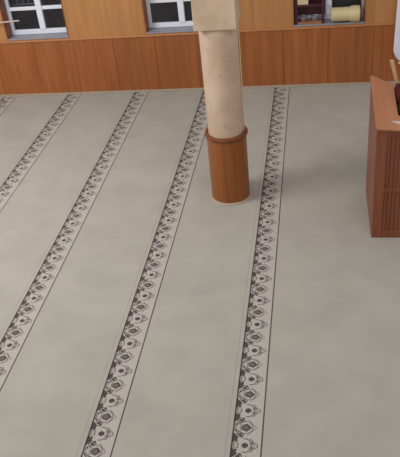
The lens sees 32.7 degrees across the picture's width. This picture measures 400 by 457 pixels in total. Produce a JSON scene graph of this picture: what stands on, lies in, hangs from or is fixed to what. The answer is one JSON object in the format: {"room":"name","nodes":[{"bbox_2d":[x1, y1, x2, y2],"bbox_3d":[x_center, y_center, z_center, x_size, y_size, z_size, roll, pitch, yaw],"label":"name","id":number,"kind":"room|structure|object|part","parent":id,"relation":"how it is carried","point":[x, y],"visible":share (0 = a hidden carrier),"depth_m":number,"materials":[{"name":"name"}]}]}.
{"room":"mosque","nodes":[
{"label":"mosque","id":0,"kind":"room"},
{"bbox_2d":[0,0,397,41],"bbox_3d":[-0.602,-3.856,10.841,13.200,3.412,0.380,0,34,10],"label":"wall","id":1,"kind":"structure","parent":0,"point":[83,18],"depth_m":10.94,"materials":[{"name":"brown wood"}]},
{"bbox_2d":[0,20,18,22],"bbox_3d":[-3.270,-3.414,11.272,0.608,0.140,0.092,4,35,15],"label":"rod","id":2,"kind":"object","parent":1,"relation":"attached to","point":[13,20],"visible":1,"depth_m":11.22,"materials":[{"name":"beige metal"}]},
{"bbox_2d":[0,0,68,39],"bbox_3d":[-2.768,-3.897,11.123,1.085,1.550,0.308,0,34,10],"label":"trim","id":3,"kind":"structure","parent":1,"relation":"attached to","point":[3,11],"depth_m":11.37,"materials":[{"name":"brown wood"}]},
{"bbox_2d":[4,0,68,40],"bbox_3d":[-2.758,-3.928,11.180,1.083,1.536,0.440,0,34,10],"label":"window","id":4,"kind":"structure","parent":1,"relation":"in","point":[43,32],"depth_m":11.49,"materials":[{"name":"white plastic"}]},
{"bbox_2d":[10,0,42,5],"bbox_3d":[-3.000,-4.197,11.201,0.594,1.070,0.168,0,34,10],"label":"grille","id":5,"kind":"object","parent":4,"relation":"attached to","point":[16,0],"depth_m":11.55,"materials":[{"name":"metal"}]},
{"bbox_3d":[-2.691,-3.287,11.579,1.083,0.022,0.385,0,34,10],"label":"sill","id":6,"kind":"part","parent":4,"relation":"part of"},
{"bbox_2d":[141,0,148,32],"bbox_3d":[-0.395,-3.897,10.723,1.092,1.550,0.308,0,34,10],"label":"trim","id":7,"kind":"structure","parent":1,"relation":"attached to","point":[144,8],"depth_m":11.03,"materials":[{"name":"brown wood"}]},
{"bbox_2d":[145,0,197,33],"bbox_3d":[-0.389,-3.912,10.756,1.090,1.536,0.385,0,34,10],"label":"window","id":8,"kind":"structure","parent":1,"relation":"in","point":[182,25],"depth_m":11.12,"materials":[{"name":"white plastic"}]},
{"bbox_3d":[-0.318,-3.288,11.177,1.090,0.022,0.385,0,34,10],"label":"sill","id":9,"kind":"part","parent":8,"relation":"part of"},
{"bbox_2d":[0,23,395,43],"bbox_3d":[-0.563,-3.146,11.072,13.200,0.028,0.034,0,34,10],"label":"trim","id":10,"kind":"structure","parent":1,"relation":"attached to","point":[375,24],"depth_m":11.01,"materials":[{"name":"brown wood"}]},
{"bbox_2d":[0,25,399,94],"bbox_3d":[-0.515,-2.742,11.354,13.200,0.962,0.018,0,34,10],"label":"wainscoting","id":11,"kind":"structure","parent":1,"relation":"attached to","point":[341,54],"depth_m":11.26,"materials":[{"name":"brown wood"}]},
{"bbox_2d":[0,81,399,96],"bbox_3d":[-0.474,-2.355,11.597,13.200,0.045,0.012,0,34,10],"label":"baseboard","id":12,"kind":"structure","parent":1,"relation":"attached to","point":[391,82],"depth_m":11.58,"materials":[{"name":"brown wood"}]},
{"bbox_2d":[293,0,364,26],"bbox_3d":[1.963,-3.912,10.359,1.100,1.536,0.385,0,34,10],"label":"window","id":13,"kind":"structure","parent":1,"relation":"in","point":[328,3],"depth_m":10.67,"materials":[{"name":"white plastic"}]},
{"bbox_2d":[294,0,324,24],"bbox_3d":[1.709,-3.452,10.629,0.463,0.478,0.176,0,34,10],"label":"rack","id":14,"kind":"object","parent":13,"relation":"on","point":[313,6],"visible":1,"depth_m":10.68,"materials":[{"name":"red paint"}]},
{"bbox_3d":[1.493,-3.413,10.609,0.045,0.478,0.040,0,34,10],"label":"leg","id":15,"kind":"part","parent":14,"relation":"part of","materials":[{"name":"red paint"}]},
{"bbox_2d":[297,0,307,4],"bbox_3d":[1.588,-3.524,10.529,0.167,0.124,0.046,0,34,10],"label":"book","id":16,"kind":"object","parent":14,"relation":"on","point":[299,2],"visible":1,"depth_m":10.53,"materials":[{"name":"beige paper"}]},
{"bbox_2d":[299,15,307,21],"bbox_3d":[1.630,-3.308,10.733,0.135,0.078,0.135,0,34,10],"label":"bowl","id":17,"kind":"object","parent":14,"relation":"on","point":[303,18],"visible":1,"depth_m":10.71,"materials":[{"name":"grey metal"}]},
{"bbox_2d":[297,1,321,7],"bbox_3d":[1.704,-3.485,10.601,0.423,0.040,0.154,0,34,10],"label":"shelf","id":18,"kind":"object","parent":14,"relation":"attached to","point":[310,3],"depth_m":10.55,"materials":[{"name":"red paint"}]},
{"bbox_3d":[1.729,-3.264,10.749,0.371,0.030,0.156,0,34,10],"label":"board","id":19,"kind":"part","parent":14,"relation":"part of","materials":[{"name":"orange wood"}]},
{"bbox_3d":[1.715,-3.539,10.668,0.423,0.378,0.014,0,34,10],"label":"panel","id":20,"kind":"part","parent":14,"relation":"part of","materials":[{"name":"red paint"}]},
{"bbox_2d":[311,14,319,20],"bbox_3d":[1.809,-3.308,10.703,0.135,0.078,0.135,0,34,10],"label":"bowl","id":21,"kind":"object","parent":14,"relation":"on","point":[315,17],"visible":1,"depth_m":10.69,"materials":[{"name":"grey metal"}]},
{"bbox_3d":[1.905,-3.413,10.539,0.045,0.478,0.040,0,34,10],"label":"leg","id":22,"kind":"part","parent":14,"relation":"part of","materials":[{"name":"red paint"}]},
{"bbox_3d":[2.034,-3.288,10.780,1.100,0.022,0.385,0,34,10],"label":"sill","id":23,"kind":"part","parent":13,"relation":"part of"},
{"bbox_2d":[331,5,361,21],"bbox_3d":[2.262,-3.320,10.547,0.455,0.248,0.248,0,34,10],"label":"canister","id":24,"kind":"object","parent":13,"relation":"on","point":[353,13],"visible":1,"depth_m":10.46,"materials":[{"name":"beige plastic"}]},
{"bbox_2d":[333,0,360,6],"bbox_3d":[2.279,-3.544,10.561,0.425,0.598,0.026,0,34,10],"label":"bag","id":25,"kind":"object","parent":13,"relation":"on","point":[336,3],"visible":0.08,"depth_m":10.58,"materials":[{"name":"black fabric"}]},
{"bbox_2d":[293,0,365,25],"bbox_3d":[1.957,-3.897,10.325,1.102,1.550,0.308,0,34,10],"label":"trim","id":26,"kind":"structure","parent":1,"relation":"attached to","point":[293,0],"depth_m":10.50,"materials":[{"name":"brown wood"}]},
{"bbox_3d":[3.235,-3.946,9.811,0.024,0.054,0.139,0,34,10],"label":"wall hook","id":27,"kind":"object","parent":1,"relation":"attached to","visible":0},
{"bbox_2d":[393,0,399,63],"bbox_3d":[3.307,-3.250,10.238,0.710,1.600,0.136,0,34,10],"label":"robe","id":28,"kind":"object","parent":27,"relation":"hanging from","point":[396,49],"visible":1,"depth_m":10.46,"materials":[{"name":"white fabric"}]},
{"bbox_3d":[-1.334,1.301,6.506,13.200,0.138,13.300,0,34,10],"label":"floor","id":29,"kind":"structure","parent":0,"visible":0},
{"bbox_2d":[0,84,399,456],"bbox_3d":[-1.364,1.330,6.333,13.200,0.012,12.978,0,34,10],"label":"carpet","id":30,"kind":"object","parent":29,"relation":"on","point":[142,314],"visible":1,"depth_m":7.16,"materials":[{"name":"grey carpet"}]},
{"bbox_2d":[191,0,251,205],"bbox_3d":[0.235,-1.834,7.691,0.540,3.400,0.540,0,34,10],"label":"pillar","id":31,"kind":"structure","parent":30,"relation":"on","point":[216,21],"depth_m":7.73,"materials":[{"name":"beige stone"}]},
{"bbox_2d":[238,23,244,128],"bbox_3d":[0.470,-1.705,7.749,0.020,1.274,0.013,0,34,10],"label":"cable","id":32,"kind":"object","parent":31,"relation":"on","point":[238,23],"visible":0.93,"depth_m":7.73,"materials":[{"name":"grey plastic"}]},
{"bbox_2d":[366,75,399,237],"bbox_3d":[2.320,-0.793,7.501,0.869,1.501,1.060,0,34,10],"label":"desk","id":33,"kind":"object","parent":30,"relation":"on","point":[383,155],"visible":1,"depth_m":7.23,"materials":[{"name":"red wood"}]},
{"bbox_3d":[1.930,-0.803,7.609,0.040,1.470,0.980,0,34,10],"label":"panel","id":34,"kind":"part","parent":33,"relation":"part of","materials":[{"name":"red wood"}]},
{"bbox_3d":[2.322,0.054,7.512,0.635,0.090,0.038,0,34,10],"label":"rail","id":35,"kind":"part","parent":33,"relation":"part of","materials":[{"name":"red wood"}]},
{"bbox_3d":[2.295,-0.190,7.352,0.635,0.499,0.030,0,34,10],"label":"ribbed panel","id":36,"kind":"part","parent":33,"relation":"part of","materials":[{"name":"red wood"}]},
{"bbox_3d":[2.237,-0.694,7.013,0.635,0.619,0.030,0,34,10],"label":"ribbed panel","id":37,"kind":"part","parent":33,"relation":"part of","materials":[{"name":"red wood"}]},
{"bbox_3d":[2.268,-0.415,7.196,0.635,0.055,0.038,0,34,10],"label":"rail","id":38,"kind":"part","parent":33,"relation":"part of","materials":[{"name":"red wood"}]},
{"bbox_3d":[2.205,-0.969,6.822,0.635,0.057,0.038,0,34,10],"label":"rail","id":39,"kind":"part","parent":33,"relation":"part of","materials":[{"name":"red wood"}]},
{"bbox_2d":[390,60,398,84],"bbox_3d":[2.256,-1.541,7.485,0.376,0.665,0.056,0,34,10],"label":"book stand","id":40,"kind":"object","parent":33,"relation":"on","point":[392,63],"visible":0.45,"depth_m":7.37,"materials":[{"name":"brown wood"}]},
{"bbox_2d":[394,83,399,115],"bbox_3d":[2.261,-1.242,7.242,0.354,0.440,0.580,0,34,10],"label":"cushion","id":41,"kind":"object","parent":33,"relation":"on","point":[397,86],"visible":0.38,"depth_m":7.20,"materials":[{"name":"red fabric"}]},
{"label":"outside","id":42,"kind":"structure","parent":0,"visible":0},
{"bbox_2d":[9,0,332,28],"bbox_3d":[-0.360,-5.825,12.272,13.200,7.000,0.200,0,34,10],"label":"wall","id":43,"kind":"structure","parent":42,"point":[167,11],"depth_m":13.61,"materials":[{"name":"black"}]}
]}

